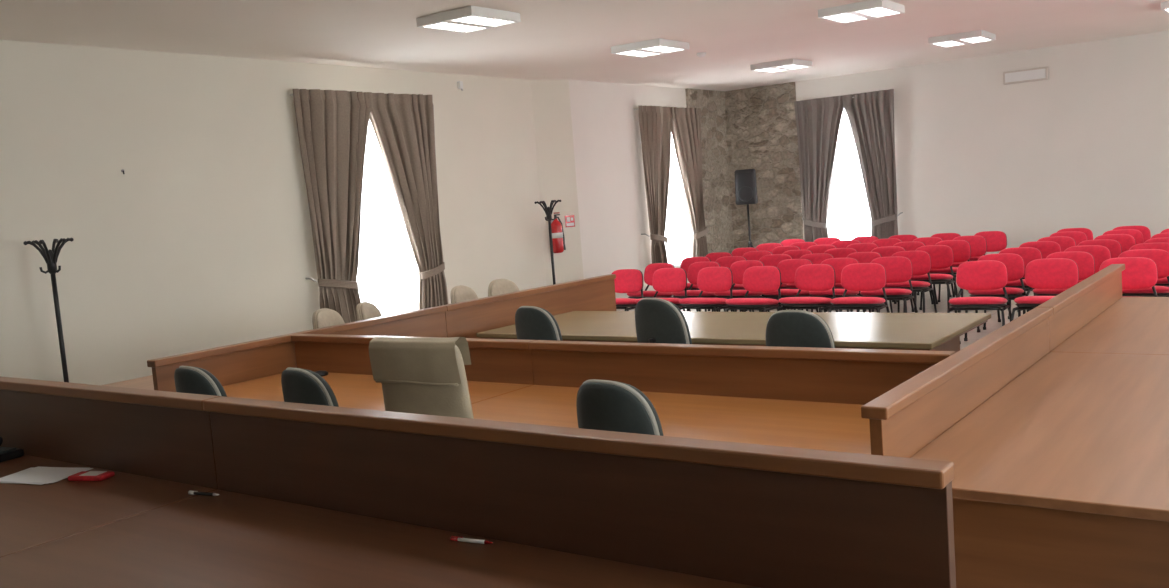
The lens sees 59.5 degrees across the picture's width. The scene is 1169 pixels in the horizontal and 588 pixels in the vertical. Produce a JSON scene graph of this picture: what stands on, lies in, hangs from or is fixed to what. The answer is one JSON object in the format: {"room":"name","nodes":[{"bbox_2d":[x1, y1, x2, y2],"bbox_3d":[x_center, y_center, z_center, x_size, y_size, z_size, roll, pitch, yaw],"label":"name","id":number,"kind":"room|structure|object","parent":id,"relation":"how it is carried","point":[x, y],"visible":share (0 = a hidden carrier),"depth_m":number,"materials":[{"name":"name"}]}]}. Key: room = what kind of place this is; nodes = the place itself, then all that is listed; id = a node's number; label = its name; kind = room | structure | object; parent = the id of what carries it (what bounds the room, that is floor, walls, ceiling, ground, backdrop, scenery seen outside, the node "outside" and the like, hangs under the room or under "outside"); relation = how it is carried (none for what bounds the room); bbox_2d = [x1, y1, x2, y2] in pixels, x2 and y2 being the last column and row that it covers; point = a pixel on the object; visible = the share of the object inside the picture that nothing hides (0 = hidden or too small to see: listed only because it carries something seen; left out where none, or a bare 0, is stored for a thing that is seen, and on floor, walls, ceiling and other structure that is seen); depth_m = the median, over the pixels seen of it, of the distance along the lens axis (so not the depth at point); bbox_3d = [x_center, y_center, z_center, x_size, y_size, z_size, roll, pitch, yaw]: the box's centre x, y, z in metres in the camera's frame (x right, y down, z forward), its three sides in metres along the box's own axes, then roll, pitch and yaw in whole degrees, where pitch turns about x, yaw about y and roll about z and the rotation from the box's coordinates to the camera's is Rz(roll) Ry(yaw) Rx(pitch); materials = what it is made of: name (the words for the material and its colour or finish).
{"room":"courtroom","nodes":[
{"label":"courtroom","id":0,"kind":"room"},
{"bbox_2d":[0,40,546,384],"bbox_3d":[-4.639,-0.391,8.409,0.350,3.290,13.350,0,7,36],"label":"wall","id":1,"kind":"structure","parent":0,"point":[204,240],"depth_m":9.39,"materials":[{"name":"beige paint"}]},
{"bbox_2d":[290,89,448,322],"bbox_3d":[-2.265,-0.947,11.174,0.227,2.490,1.952,0,7,36],"label":"window curtain","id":2,"kind":"object","parent":1,"relation":"attached to","point":[332,125],"visible":0.98,"depth_m":10.87,"materials":[{"name":"fabric"}]},
{"bbox_2d":[357,119,417,315],"bbox_3d":[-2.455,-0.841,11.330,0.265,2.260,1.240,0,7,36],"label":"window","id":3,"kind":"structure","parent":1,"relation":"in","point":[381,276],"depth_m":11.68,"materials":[{"name":"white"}]},
{"bbox_2d":[530,79,583,285],"bbox_3d":[-0.483,-1.233,13.917,0.722,3.290,0.325,-8,6,-32],"label":"wall","id":4,"kind":"structure","parent":0,"point":[551,106],"depth_m":13.78,"materials":[{"name":"beige paint"}]},
{"bbox_2d":[551,212,565,252],"bbox_3d":[-0.370,-0.823,13.703,0.187,0.540,0.181,-3,6,17],"label":"fire extinguisher","id":5,"kind":"object","parent":4,"relation":"attached to","point":[558,239],"visible":0.8,"depth_m":13.64,"materials":[{"name":"red metal"}]},
{"bbox_2d":[565,215,574,226],"bbox_3d":[-0.198,-0.992,13.909,0.150,0.160,0.012,-8,6,-32],"label":"fire extinguisher sign","id":6,"kind":"object","parent":4,"relation":"attached to","point":[569,219],"visible":1,"depth_m":13.90,"materials":[{"name":"red plastic"}]},
{"bbox_2d":[0,0,1168,90],"bbox_3d":[1.638,-2.406,6.610,12.630,0.100,19.000,0,7,36],"label":"ceiling","id":7,"kind":"structure","parent":0,"point":[553,39],"depth_m":10.14,"materials":[{"name":"paint"}]},
{"bbox_2d":[416,6,520,32],"bbox_3d":[-0.975,-2.310,8.619,0.620,0.075,0.620,0,7,36],"label":"ceiling light","id":8,"kind":"object","parent":7,"relation":"attached to","point":[468,19],"depth_m":8.50,"materials":[{"name":"plastic"}]},
{"bbox_2d":[611,38,689,57],"bbox_3d":[0.719,-2.680,11.143,0.620,0.075,0.620,0,7,36],"label":"ceiling light","id":9,"kind":"object","parent":7,"relation":"attached to","point":[658,46],"depth_m":11.00,"materials":[{"name":"plastic"}]},
{"bbox_2d":[750,58,812,72],"bbox_3d":[2.662,-3.081,13.805,0.620,0.075,0.620,0,7,36],"label":"ceiling light","id":10,"kind":"object","parent":7,"relation":"attached to","point":[788,64],"depth_m":13.65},
{"bbox_2d":[818,0,904,23],"bbox_3d":[2.641,-2.693,9.739,0.620,0.075,0.620,0,7,36],"label":"ceiling light","id":11,"kind":"object","parent":7,"relation":"attached to","point":[871,9],"depth_m":9.61,"materials":[{"name":"plastic"}]},
{"bbox_2d":[928,30,995,47],"bbox_3d":[4.584,-3.094,12.401,0.620,0.075,0.620,0,7,36],"label":"ceiling light","id":12,"kind":"object","parent":7,"relation":"attached to","point":[977,36],"depth_m":12.25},
{"bbox_2d":[568,79,693,310],"bbox_3d":[1.156,-1.554,15.977,0.350,3.290,4.750,0,7,36],"label":"wall","id":13,"kind":"structure","parent":0,"point":[609,169],"depth_m":14.68,"materials":[{"name":"white paint"}]},
{"bbox_2d":[634,105,707,263],"bbox_3d":[1.411,-1.646,15.838,0.227,2.480,1.808,0,7,36],"label":"window curtain","id":14,"kind":"object","parent":13,"relation":"attached to","point":[657,123],"visible":0.96,"depth_m":15.55,"materials":[{"name":"fabric"}]},
{"bbox_2d":[665,132,683,264],"bbox_3d":[1.217,-1.564,15.987,0.265,2.260,1.240,0,7,36],"label":"window","id":15,"kind":"structure","parent":13,"relation":"in","point":[673,231],"depth_m":16.46,"materials":[{"name":"white"}]},
{"bbox_2d":[685,88,733,253],"bbox_3d":[2.122,-1.722,16.974,0.035,3.290,1.280,0,7,36],"label":"stone wall","id":16,"kind":"structure","parent":0,"point":[715,161],"depth_m":17.02,"materials":[{"name":"stone"}]},
{"bbox_2d":[724,82,803,248],"bbox_3d":[3.015,-1.801,17.086,1.275,3.290,0.035,0,7,36],"label":"stone wall","id":17,"kind":"structure","parent":0,"point":[760,121],"depth_m":17.00,"materials":[{"name":"stone"}]},
{"bbox_2d":[629,283,1033,349],"bbox_3d":[1.895,0.959,6.931,12.630,0.100,19.000,0,7,36],"label":"floor","id":18,"kind":"structure","parent":0,"point":[992,324],"depth_m":12.67,"materials":[{"name":"tile"}]},
{"bbox_2d":[23,238,73,381],"bbox_3d":[-4.046,0.417,7.917,0.380,1.689,0.380,0,7,36],"label":"coat rack","id":19,"kind":"object","parent":18,"relation":"on","point":[50,256],"visible":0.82,"depth_m":7.87,"materials":[{"name":"black metal"}]},
{"bbox_2d":[174,366,226,396],"bbox_3d":[-1.820,0.830,5.418,0.600,1.003,0.571,-8,6,-30],"label":"office chair","id":20,"kind":"object","parent":18,"relation":"on","point":[188,379],"visible":0.13,"depth_m":5.11,"materials":[{"name":"black plastic"}]},
{"bbox_2d":[281,367,338,406],"bbox_3d":[-1.163,0.813,5.062,0.600,1.003,0.571,-7,6,-26],"label":"office chair","id":21,"kind":"object","parent":18,"relation":"on","point":[299,385],"visible":0.12,"depth_m":4.75,"materials":[{"name":"black plastic"}]},
{"bbox_2d":[312,308,344,328],"bbox_3d":[-1.850,0.583,8.276,0.600,0.958,0.571,0,7,37],"label":"office chair","id":22,"kind":"object","parent":18,"relation":"on","point":[325,317],"visible":0.18,"depth_m":8.25,"materials":[{"name":"fabric"}]},
{"bbox_2d":[102,274,615,391],"bbox_3d":[-1.421,0.583,7.835,0.992,0.976,4.598,0,7,36],"label":"desk","id":23,"kind":"object","parent":18,"relation":"on","point":[250,360],"visible":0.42,"depth_m":7.27,"materials":[{"name":"brown wood"}]},
{"bbox_2d":[356,302,381,320],"bbox_3d":[-1.584,0.527,8.646,0.600,0.958,0.571,-1,6,28],"label":"office chair","id":24,"kind":"object","parent":18,"relation":"on","point":[364,310],"visible":0.19,"depth_m":8.56,"materials":[{"name":"fabric"}]},
{"bbox_2d":[369,337,473,418],"bbox_3d":[-0.533,0.730,4.526,0.614,1.175,0.655,-1,6,28],"label":"chair","id":25,"kind":"object","parent":18,"relation":"on","point":[427,376],"visible":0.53,"depth_m":4.21,"materials":[{"name":"beige leather"}]},
{"bbox_2d":[451,285,477,303],"bbox_3d":[-0.911,0.389,9.556,0.571,0.958,0.600,-10,8,-44],"label":"office chair","id":26,"kind":"object","parent":18,"relation":"on","point":[461,293],"visible":0.17,"depth_m":9.56,"materials":[{"name":"fabric"}]},
{"bbox_2d":[0,376,955,587],"bbox_3d":[-1.577,0.968,3.366,5.228,1.080,1.018,0,7,36],"label":"desk","id":27,"kind":"object","parent":18,"relation":"on","point":[310,495],"visible":1,"depth_m":2.87,"materials":[{"name":"brown wood"}]},
{"bbox_2d":[0,436,23,461],"bbox_3d":[-2.600,0.683,4.470,0.200,0.091,0.205,-2,6,25],"label":"desk telephone","id":28,"kind":"object","parent":27,"relation":"on","point":[6,453],"visible":1,"depth_m":4.46,"materials":[{"name":"black plastic"}]},
{"bbox_2d":[0,466,92,484],"bbox_3d":[-2.181,0.728,4.112,0.337,0.007,0.249,-2,6,22],"label":"paper stack","id":29,"kind":"object","parent":27,"relation":"on","point":[39,475],"visible":0.97,"depth_m":4.09,"materials":[{"name":"paper"}]},
{"bbox_2d":[68,471,114,480],"bbox_3d":[-1.929,0.712,3.997,0.160,0.022,0.080,-3,6,16],"label":"packet","id":30,"kind":"object","parent":27,"relation":"on","point":[83,475],"visible":1,"depth_m":3.97,"materials":[{"name":"red plastic"}]},
{"bbox_2d":[450,536,492,543],"bbox_3d":[-0.320,0.698,2.895,0.140,0.014,0.012,-1,6,28],"label":"ballpoint pen","id":31,"kind":"object","parent":27,"relation":"on","point":[452,538],"visible":1,"depth_m":2.89,"materials":[{"name":"white plastic"}]},
{"bbox_2d":[488,279,519,296],"bbox_3d":[-0.609,0.328,9.960,0.571,0.958,0.600,-7,6,-27],"label":"office chair","id":32,"kind":"object","parent":18,"relation":"on","point":[498,286],"visible":0.15,"depth_m":10.03,"materials":[{"name":"beige plastic"}]},
{"bbox_2d":[515,306,562,340],"bbox_3d":[-0.172,0.546,7.080,0.600,1.003,0.571,-7,6,-26],"label":"office chair","id":33,"kind":"object","parent":18,"relation":"on","point":[531,322],"visible":0.29,"depth_m":6.78,"materials":[{"name":"black plastic"}]},
{"bbox_2d":[534,200,560,284],"bbox_3d":[-0.406,-0.361,13.175,0.380,1.689,0.380,-2,6,19],"label":"coat rack","id":34,"kind":"object","parent":18,"relation":"on","point":[548,210],"visible":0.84,"depth_m":13.11,"materials":[{"name":"black metal"}]},
{"bbox_2d":[223,334,955,453],"bbox_3d":[-0.371,0.775,4.979,4.111,0.976,0.862,0,7,36],"label":"secretary desk","id":35,"kind":"object","parent":18,"relation":"on","point":[795,397],"visible":0.4,"depth_m":4.64,"materials":[{"name":"brown wood"}]},
{"bbox_2d":[576,379,663,435],"bbox_3d":[0.268,0.792,4.139,0.600,1.003,0.571,-7,6,-28],"label":"office chair","id":36,"kind":"object","parent":18,"relation":"on","point":[606,405],"visible":0.22,"depth_m":3.84,"materials":[{"name":"black plastic"}]},
{"bbox_2d":[612,269,642,310],"bbox_3d":[0.402,0.141,11.906,0.536,0.816,0.596,-1,7,35],"label":"chair","id":37,"kind":"object","parent":18,"relation":"on","point":[626,280],"visible":0.66,"depth_m":11.97,"materials":[{"name":"fabric"}]},
{"bbox_2d":[625,263,674,310],"bbox_3d":[0.825,0.052,12.509,0.536,0.816,0.596,0,7,39],"label":"chair","id":38,"kind":"object","parent":18,"relation":"on","point":[650,269],"visible":0.49,"depth_m":12.54,"materials":[{"name":"fabric"}]},
{"bbox_2d":[634,268,689,310],"bbox_3d":[0.879,0.134,11.605,0.536,0.816,0.596,0,7,38],"label":"chair","id":39,"kind":"object","parent":18,"relation":"on","point":[669,280],"visible":0.62,"depth_m":11.71,"materials":[{"name":"fabric"}]},
{"bbox_2d":[635,298,691,343],"bbox_3d":[0.637,0.515,6.491,0.625,1.053,0.592,-9,7,-42],"label":"office chair","id":40,"kind":"object","parent":18,"relation":"on","point":[657,320],"visible":0.34,"depth_m":6.22,"materials":[{"name":"black plastic"}]},
{"bbox_2d":[672,262,724,311],"bbox_3d":[1.342,0.044,12.176,0.536,0.816,0.596,0,7,38],"label":"chair","id":41,"kind":"object","parent":18,"relation":"on","point":[694,268],"visible":0.49,"depth_m":12.23,"materials":[{"name":"fabric"}]},
{"bbox_2d":[680,257,716,311],"bbox_3d":[1.352,-0.050,13.154,0.536,0.816,0.596,0,7,36],"label":"chair","id":42,"kind":"object","parent":18,"relation":"on","point":[685,263],"visible":0.18,"depth_m":13.30,"materials":[{"name":"fabric"}]},
{"bbox_2d":[679,267,734,311],"bbox_3d":[1.344,0.131,11.262,0.536,0.816,0.596,0,7,41],"label":"chair","id":43,"kind":"object","parent":18,"relation":"on","point":[709,279],"visible":0.9,"depth_m":11.28,"materials":[{"name":"fabric"}]},
{"bbox_2d":[705,252,741,311],"bbox_3d":[1.713,-0.131,13.718,0.536,0.816,0.596,0,7,39],"label":"chair","id":44,"kind":"object","parent":18,"relation":"on","point":[713,257],"visible":0.11,"depth_m":13.86,"materials":[{"name":"fabric"}]},
{"bbox_2d":[699,256,753,311],"bbox_3d":[1.757,-0.042,12.749,0.536,0.816,0.596,-1,7,34],"label":"chair","id":45,"kind":"object","parent":18,"relation":"on","point":[727,261],"visible":0.15,"depth_m":12.88,"materials":[{"name":"fabric"}]},
{"bbox_2d":[476,311,990,351],"bbox_3d":[0.944,0.579,7.181,3.385,0.750,1.240,0,7,36],"label":"conference table","id":46,"kind":"object","parent":18,"relation":"on","point":[854,330],"visible":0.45,"depth_m":6.70,"materials":[{"name":"brown wood"}]},
{"bbox_2d":[712,260,769,311],"bbox_3d":[1.804,0.041,11.841,0.536,0.816,0.596,0,7,38],"label":"chair","id":47,"kind":"object","parent":18,"relation":"on","point":[738,268],"visible":0.44,"depth_m":11.91,"materials":[{"name":"fabric"}]},
{"bbox_2d":[731,247,757,256],"bbox_3d":[2.161,-0.224,14.335,0.536,0.816,0.596,0,7,41],"label":"chair","id":48,"kind":"object","parent":18,"relation":"on","point":[738,251],"visible":0.12,"depth_m":14.48,"materials":[{"name":"fabric"}]},
{"bbox_2d":[734,169,757,247],"bbox_3d":[2.640,-1.036,16.444,0.748,1.931,0.660,-2,6,19],"label":"loudspeaker","id":49,"kind":"object","parent":18,"relation":"on","point":[745,179],"visible":0.91,"depth_m":16.33,"materials":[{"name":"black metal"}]},
{"bbox_2d":[724,266,782,311],"bbox_3d":[1.802,0.133,10.873,0.536,0.816,0.596,0,7,40],"label":"chair","id":50,"kind":"object","parent":18,"relation":"on","point":[756,278],"visible":0.89,"depth_m":10.89,"materials":[{"name":"fabric"}]},
{"bbox_2d":[727,251,779,311],"bbox_3d":[2.200,-0.138,13.400,0.536,0.816,0.596,-1,7,35],"label":"chair","id":51,"kind":"object","parent":18,"relation":"on","point":[752,255],"visible":0.21,"depth_m":13.54,"materials":[{"name":"fabric"}]},
{"bbox_2d":[744,254,792,311],"bbox_3d":[2.276,-0.057,12.485,0.536,0.816,0.596,-1,6,33],"label":"chair","id":52,"kind":"object","parent":18,"relation":"on","point":[774,259],"visible":0.15,"depth_m":12.62,"materials":[{"name":"fabric"}]},
{"bbox_2d":[756,243,782,252],"bbox_3d":[2.640,-0.317,14.928,0.536,0.816,0.596,-1,6,33],"label":"chair","id":53,"kind":"object","parent":18,"relation":"on","point":[766,246],"visible":0.16,"depth_m":15.08,"materials":[{"name":"fabric"}]},
{"bbox_2d":[772,246,800,309],"bbox_3d":[2.679,-0.231,13.988,0.536,0.816,0.596,0,7,40],"label":"chair","id":54,"kind":"object","parent":18,"relation":"on","point":[781,249],"visible":0.16,"depth_m":14.14,"materials":[{"name":"fabric"}]},
{"bbox_2d":[759,259,818,311],"bbox_3d":[2.295,0.034,11.513,0.536,0.816,0.596,0,7,39],"label":"chair","id":55,"kind":"object","parent":18,"relation":"on","point":[788,267],"visible":0.52,"depth_m":11.62,"materials":[{"name":"fabric"}]},
{"bbox_2d":[765,250,821,311],"bbox_3d":[2.640,-0.135,13.019,0.536,0.816,0.596,0,7,37],"label":"chair","id":56,"kind":"object","parent":18,"relation":"on","point":[795,254],"visible":0.09,"depth_m":13.15,"materials":[{"name":"fabric"}]},
{"bbox_2d":[766,310,834,347],"bbox_3d":[1.301,0.553,5.828,0.600,1.003,0.571,-8,7,-35],"label":"office chair","id":57,"kind":"object","parent":18,"relation":"on","point":[784,328],"visible":0.28,"depth_m":5.53,"materials":[{"name":"black plastic"}]},
{"bbox_2d":[790,242,816,249],"bbox_3d":[3.067,-0.316,14.579,0.536,0.816,0.596,-1,6,33],"label":"chair","id":58,"kind":"object","parent":18,"relation":"on","point":[802,245],"visible":0.2,"depth_m":14.71,"materials":[{"name":"fabric"}]},
{"bbox_2d":[777,264,837,311],"bbox_3d":[2.312,0.121,10.594,0.536,0.816,0.596,0,7,40],"label":"chair","id":59,"kind":"object","parent":18,"relation":"on","point":[809,277],"visible":0.88,"depth_m":10.62,"materials":[{"name":"fabric"}]},
{"bbox_2d":[784,253,839,311],"bbox_3d":[2.689,-0.052,12.108,0.536,0.816,0.596,-1,7,34],"label":"chair","id":60,"kind":"object","parent":18,"relation":"on","point":[817,258],"visible":0.19,"depth_m":12.22,"materials":[{"name":"fabric"}]},
{"bbox_2d":[790,245,835,309],"bbox_3d":[3.099,-0.230,13.649,0.536,0.816,0.596,0,7,38],"label":"chair","id":61,"kind":"object","parent":18,"relation":"on","point":[815,249],"visible":0.14,"depth_m":13.79,"materials":[{"name":"fabric"}]},
{"bbox_2d":[814,237,840,244],"bbox_3d":[3.562,-0.415,15.223,0.536,0.816,0.596,-1,6,33],"label":"chair","id":62,"kind":"object","parent":18,"relation":"on","point":[820,241],"visible":0.12,"depth_m":15.37,"materials":[{"name":"fabric"}]},
{"bbox_2d":[806,258,864,311],"bbox_3d":[2.738,0.034,11.167,0.536,0.816,0.596,-1,6,32],"label":"chair","id":63,"kind":"object","parent":18,"relation":"on","point":[838,264],"visible":0.47,"depth_m":11.21,"materials":[{"name":"fabric"}]},
{"bbox_2d":[811,248,865,311],"bbox_3d":[3.142,-0.145,12.721,0.536,0.816,0.596,-1,6,32],"label":"chair","id":64,"kind":"object","parent":18,"relation":"on","point":[836,252],"visible":0.23,"depth_m":12.86,"materials":[{"name":"fabric"}]},
{"bbox_2d":[831,240,860,247],"bbox_3d":[3.601,-0.327,14.265,0.536,0.816,0.596,-1,6,33],"label":"chair","id":65,"kind":"object","parent":18,"relation":"on","point":[842,243],"visible":0.11,"depth_m":14.42,"materials":[{"name":"fabric"}]},
{"bbox_2d":[828,252,886,311],"bbox_3d":[3.148,-0.056,11.782,0.536,0.816,0.596,0,7,40],"label":"chair","id":66,"kind":"object","parent":18,"relation":"on","point":[862,257],"visible":0.12,"depth_m":11.88,"materials":[{"name":"fabric"}]},
{"bbox_2d":[829,263,889,312],"bbox_3d":[2.754,0.120,10.246,0.536,0.816,0.596,-1,6,32],"label":"chair","id":67,"kind":"object","parent":18,"relation":"on","point":[858,276],"visible":0.96,"depth_m":10.31,"materials":[{"name":"fabric"}]},
{"bbox_2d":[846,243,884,303],"bbox_3d":[3.586,-0.239,13.354,0.536,0.816,0.596,-1,6,31],"label":"chair","id":68,"kind":"object","parent":18,"relation":"on","point":[860,247],"visible":0.16,"depth_m":13.49,"materials":[{"name":"fabric"}]},
{"bbox_2d":[852,236,878,242],"bbox_3d":[4.009,-0.413,14.844,0.536,0.816,0.596,0,7,39],"label":"chair","id":69,"kind":"object","parent":18,"relation":"on","point":[863,239],"visible":0.11,"depth_m":14.96,"materials":[{"name":"fabric"}]},
{"bbox_2d":[857,246,914,312],"bbox_3d":[3.622,-0.148,12.365,0.536,0.816,0.596,-1,7,35],"label":"chair","id":70,"kind":"object","parent":18,"relation":"on","point":[888,251],"visible":0.17,"depth_m":12.48,"materials":[{"name":"fabric"}]},
{"bbox_2d":[872,238,901,301],"bbox_3d":[4.054,-0.329,13.921,0.536,0.816,0.596,0,7,39],"label":"chair","id":71,"kind":"object","parent":18,"relation":"on","point":[891,241],"visible":0.16,"depth_m":14.05,"materials":[{"name":"fabric"}]},
{"bbox_2d":[857,256,917,312],"bbox_3d":[3.197,0.033,10.803,0.536,0.816,0.596,-1,6,31],"label":"chair","id":72,"kind":"object","parent":18,"relation":"on","point":[898,269],"visible":0.62,"depth_m":10.84,"materials":[{"name":"fabric"}]},
{"bbox_2d":[888,235,916,241],"bbox_3d":[4.466,-0.415,14.492,0.536,0.816,0.596,-1,6,33],"label":"chair","id":73,"kind":"object","parent":18,"relation":"on","point":[904,238],"visible":0.05,"depth_m":14.61,"materials":[{"name":"fabric"}]},
{"bbox_2d":[877,241,933,308],"bbox_3d":[4.049,-0.238,12.970,0.536,0.816,0.596,0,7,40],"label":"chair","id":74,"kind":"object","parent":18,"relation":"on","point":[908,246],"visible":0.1,"depth_m":13.06,"materials":[{"name":"fabric"}]},
{"bbox_2d":[878,251,936,312],"bbox_3d":[3.594,-0.055,11.407,0.536,0.816,0.596,-1,7,33],"label":"chair","id":75,"kind":"object","parent":18,"relation":"on","point":[920,260],"visible":0.56,"depth_m":11.44,"materials":[{"name":"fabric"}]},
{"bbox_2d":[896,237,951,301],"bbox_3d":[4.483,-0.327,13.559,0.536,0.816,0.596,0,7,41],"label":"chair","id":76,"kind":"object","parent":18,"relation":"on","point":[927,241],"visible":0.09,"depth_m":13.65,"materials":[{"name":"fabric"}]},
{"bbox_2d":[903,245,960,312],"bbox_3d":[4.059,-0.145,11.988,0.536,0.816,0.596,-1,6,32],"label":"chair","id":77,"kind":"object","parent":18,"relation":"on","point":[942,257],"visible":0.67,"depth_m":12.02,"materials":[{"name":"fabric"}]},
{"bbox_2d":[917,233,960,294],"bbox_3d":[4.946,-0.419,14.149,0.536,0.816,0.596,0,7,37],"label":"chair","id":78,"kind":"object","parent":18,"relation":"on","point":[945,236],"visible":0.12,"depth_m":14.25,"materials":[{"name":"fabric"}]},
{"bbox_2d":[919,240,970,309],"bbox_3d":[4.489,-0.239,12.632,0.536,0.816,0.596,0,7,39],"label":"chair","id":79,"kind":"object","parent":18,"relation":"on","point":[961,249],"visible":0.41,"depth_m":12.66,"materials":[{"name":"fabric"}]},
{"bbox_2d":[938,235,986,301],"bbox_3d":[4.920,-0.329,13.231,0.536,0.816,0.596,0,7,39],"label":"chair","id":80,"kind":"object","parent":18,"relation":"on","point":[978,244],"visible":0.35,"depth_m":13.28,"materials":[{"name":"fabric"}]},
{"bbox_2d":[947,260,1011,343],"bbox_3d":[3.682,0.117,9.540,0.536,0.816,0.596,-1,6,31],"label":"chair","id":81,"kind":"object","parent":18,"relation":"on","point":[985,274],"visible":0.93,"depth_m":9.61,"materials":[{"name":"fabric"}]},
{"bbox_2d":[967,231,1006,260],"bbox_3d":[5.430,-0.426,13.835,0.536,0.816,0.596,0,7,40],"label":"chair","id":82,"kind":"object","parent":18,"relation":"on","point":[996,241],"visible":0.28,"depth_m":13.90,"materials":[{"name":"fabric"}]},
{"bbox_2d":[964,253,1028,340],"bbox_3d":[4.100,0.026,10.159,0.536,0.816,0.596,-1,7,34],"label":"chair","id":83,"kind":"object","parent":18,"relation":"on","point":[1014,263],"visible":0.5,"depth_m":10.18,"materials":[{"name":"fabric"}]},
{"bbox_2d":[983,247,1041,329],"bbox_3d":[4.531,-0.063,10.745,0.536,0.816,0.596,0,7,37],"label":"chair","id":84,"kind":"object","parent":18,"relation":"on","point":[1028,254],"visible":0.27,"depth_m":10.80,"materials":[{"name":"fabric"}]},
{"bbox_2d":[861,264,1168,587],"bbox_3d":[2.678,0.559,4.808,1.056,0.976,4.648,0,7,36],"label":"desk","id":85,"kind":"object","parent":18,"relation":"on","point":[1052,424],"visible":0.93,"depth_m":3.44,"materials":[{"name":"brown wood"}]},
{"bbox_2d":[1008,241,1060,318],"bbox_3d":[5.037,-0.162,11.375,0.536,0.816,0.596,-1,6,33],"label":"chair","id":86,"kind":"object","parent":18,"relation":"on","point":[1046,248],"visible":0.23,"depth_m":11.47,"materials":[{"name":"fabric"}]},
{"bbox_2d":[1010,258,1078,321],"bbox_3d":[4.178,0.108,9.234,0.536,0.816,0.596,0,7,38],"label":"chair","id":87,"kind":"object","parent":18,"relation":"on","point":[1051,273],"visible":0.65,"depth_m":9.32,"materials":[{"name":"fabric"}]},
{"bbox_2d":[1021,236,1075,310],"bbox_3d":[5.439,-0.244,11.915,0.536,0.816,0.596,0,7,41],"label":"chair","id":88,"kind":"object","parent":18,"relation":"on","point":[1065,242],"visible":0.23,"depth_m":11.98,"materials":[{"name":"fabric"}]},
{"bbox_2d":[1029,251,1094,310],"bbox_3d":[4.601,0.021,9.802,0.536,0.816,0.596,0,7,41],"label":"chair","id":89,"kind":"object","parent":18,"relation":"on","point":[1085,261],"visible":0.29,"depth_m":9.81,"materials":[{"name":"fabric"}]},
{"bbox_2d":[1049,231,1086,245],"bbox_3d":[5.916,-0.344,12.586,0.536,0.816,0.596,0,7,37],"label":"chair","id":90,"kind":"object","parent":18,"relation":"on","point":[1078,236],"visible":0.18,"depth_m":12.66,"materials":[{"name":"fabric"}]},
{"bbox_2d":[1057,228,1092,239],"bbox_3d":[6.279,-0.425,13.144,0.536,0.816,0.596,-1,6,32],"label":"chair","id":91,"kind":"object","parent":18,"relation":"on","point":[1088,232],"visible":0.14,"depth_m":13.22,"materials":[{"name":"fabric"}]},
{"bbox_2d":[1064,245,1110,283],"bbox_3d":[5.049,-0.065,10.346,0.536,0.816,0.596,0,7,37],"label":"chair","id":92,"kind":"object","parent":18,"relation":"on","point":[1100,254],"visible":0.1,"depth_m":10.41,"materials":[{"name":"fabric"}]},
{"bbox_2d":[1077,239,1121,273],"bbox_3d":[5.485,-0.159,10.989,0.536,0.816,0.596,0,7,40],"label":"chair","id":93,"kind":"object","parent":18,"relation":"on","point":[1114,246],"visible":0.12,"depth_m":11.03,"materials":[{"name":"fabric"}]},
{"bbox_2d":[1094,234,1135,252],"bbox_3d":[5.958,-0.251,11.581,0.536,0.816,0.596,0,7,40],"label":"chair","id":94,"kind":"object","parent":18,"relation":"on","point":[1127,241],"visible":0.15,"depth_m":11.64,"materials":[{"name":"fabric"}]},
{"bbox_2d":[1103,229,1143,243],"bbox_3d":[6.421,-0.348,12.221,0.536,0.816,0.596,-1,6,31],"label":"chair","id":95,"kind":"object","parent":18,"relation":"on","point":[1136,234],"visible":0.14,"depth_m":12.31,"materials":[{"name":"fabric"}]},
{"bbox_2d":[1099,257,1157,296],"bbox_3d":[4.647,0.113,8.800,0.536,0.816,0.596,0,7,38],"label":"chair","id":96,"kind":"object","parent":18,"relation":"on","point":[1139,273],"visible":0.33,"depth_m":8.88,"materials":[{"name":"fabric"}]},
{"bbox_2d":[1113,226,1150,241],"bbox_3d":[6.804,-0.428,12.759,0.536,0.816,0.596,-1,6,33],"label":"chair","id":97,"kind":"object","parent":18,"relation":"on","point":[1144,230],"visible":0.12,"depth_m":12.82,"materials":[{"name":"fabric"}]},
{"bbox_2d":[1118,249,1168,296],"bbox_3d":[5.149,0.015,9.435,0.536,0.816,0.596,0,7,35],"label":"chair","id":98,"kind":"object","parent":18,"relation":"on","point":[1160,257],"visible":0.54,"depth_m":9.46,"materials":[{"name":"fabric"}]},
{"bbox_2d":[1129,243,1168,286],"bbox_3d":[5.588,-0.077,10.050,0.536,0.816,0.596,-1,6,33],"label":"chair","id":99,"kind":"object","parent":18,"relation":"on","point":[1163,246],"visible":0.2,"depth_m":10.16,"materials":[{"name":"fabric"}]},
{"bbox_2d":[1144,237,1168,242],"bbox_3d":[5.985,-0.158,10.582,0.536,0.816,0.596,0,7,41],"label":"chair","id":100,"kind":"object","parent":18,"relation":"on","point":[1154,240],"visible":0.09,"depth_m":10.75,"materials":[{"name":"fabric"}]},
{"bbox_2d":[795,30,1168,254],"bbox_3d":[7.453,-1.853,14.079,12.060,3.290,0.350,0,7,36],"label":"wall","id":101,"kind":"structure","parent":0,"point":[1086,145],"depth_m":14.60,"materials":[{"name":"white paint"}]},
{"bbox_2d":[794,89,902,241],"bbox_3d":[4.141,-1.882,16.133,1.650,2.480,0.227,0,7,36],"label":"window curtain","id":102,"kind":"object","parent":101,"relation":"attached to","point":[870,115],"visible":0.88,"depth_m":15.98,"materials":[{"name":"fabric"}]},
{"bbox_2d":[827,109,870,239],"bbox_3d":[4.296,-1.832,16.334,1.240,2.260,0.265,0,7,36],"label":"window","id":103,"kind":"structure","parent":101,"relation":"in","point":[849,217],"depth_m":16.51,"materials":[{"name":"white"}]},
{"bbox_2d":[1003,67,1048,84],"bbox_3d":[6.262,-3.098,14.511,0.600,0.180,0.060,0,7,36],"label":"emergency light","id":104,"kind":"object","parent":101,"relation":"attached to","point":[1034,74],"visible":1,"depth_m":14.48,"materials":[{"name":"white plastic"}]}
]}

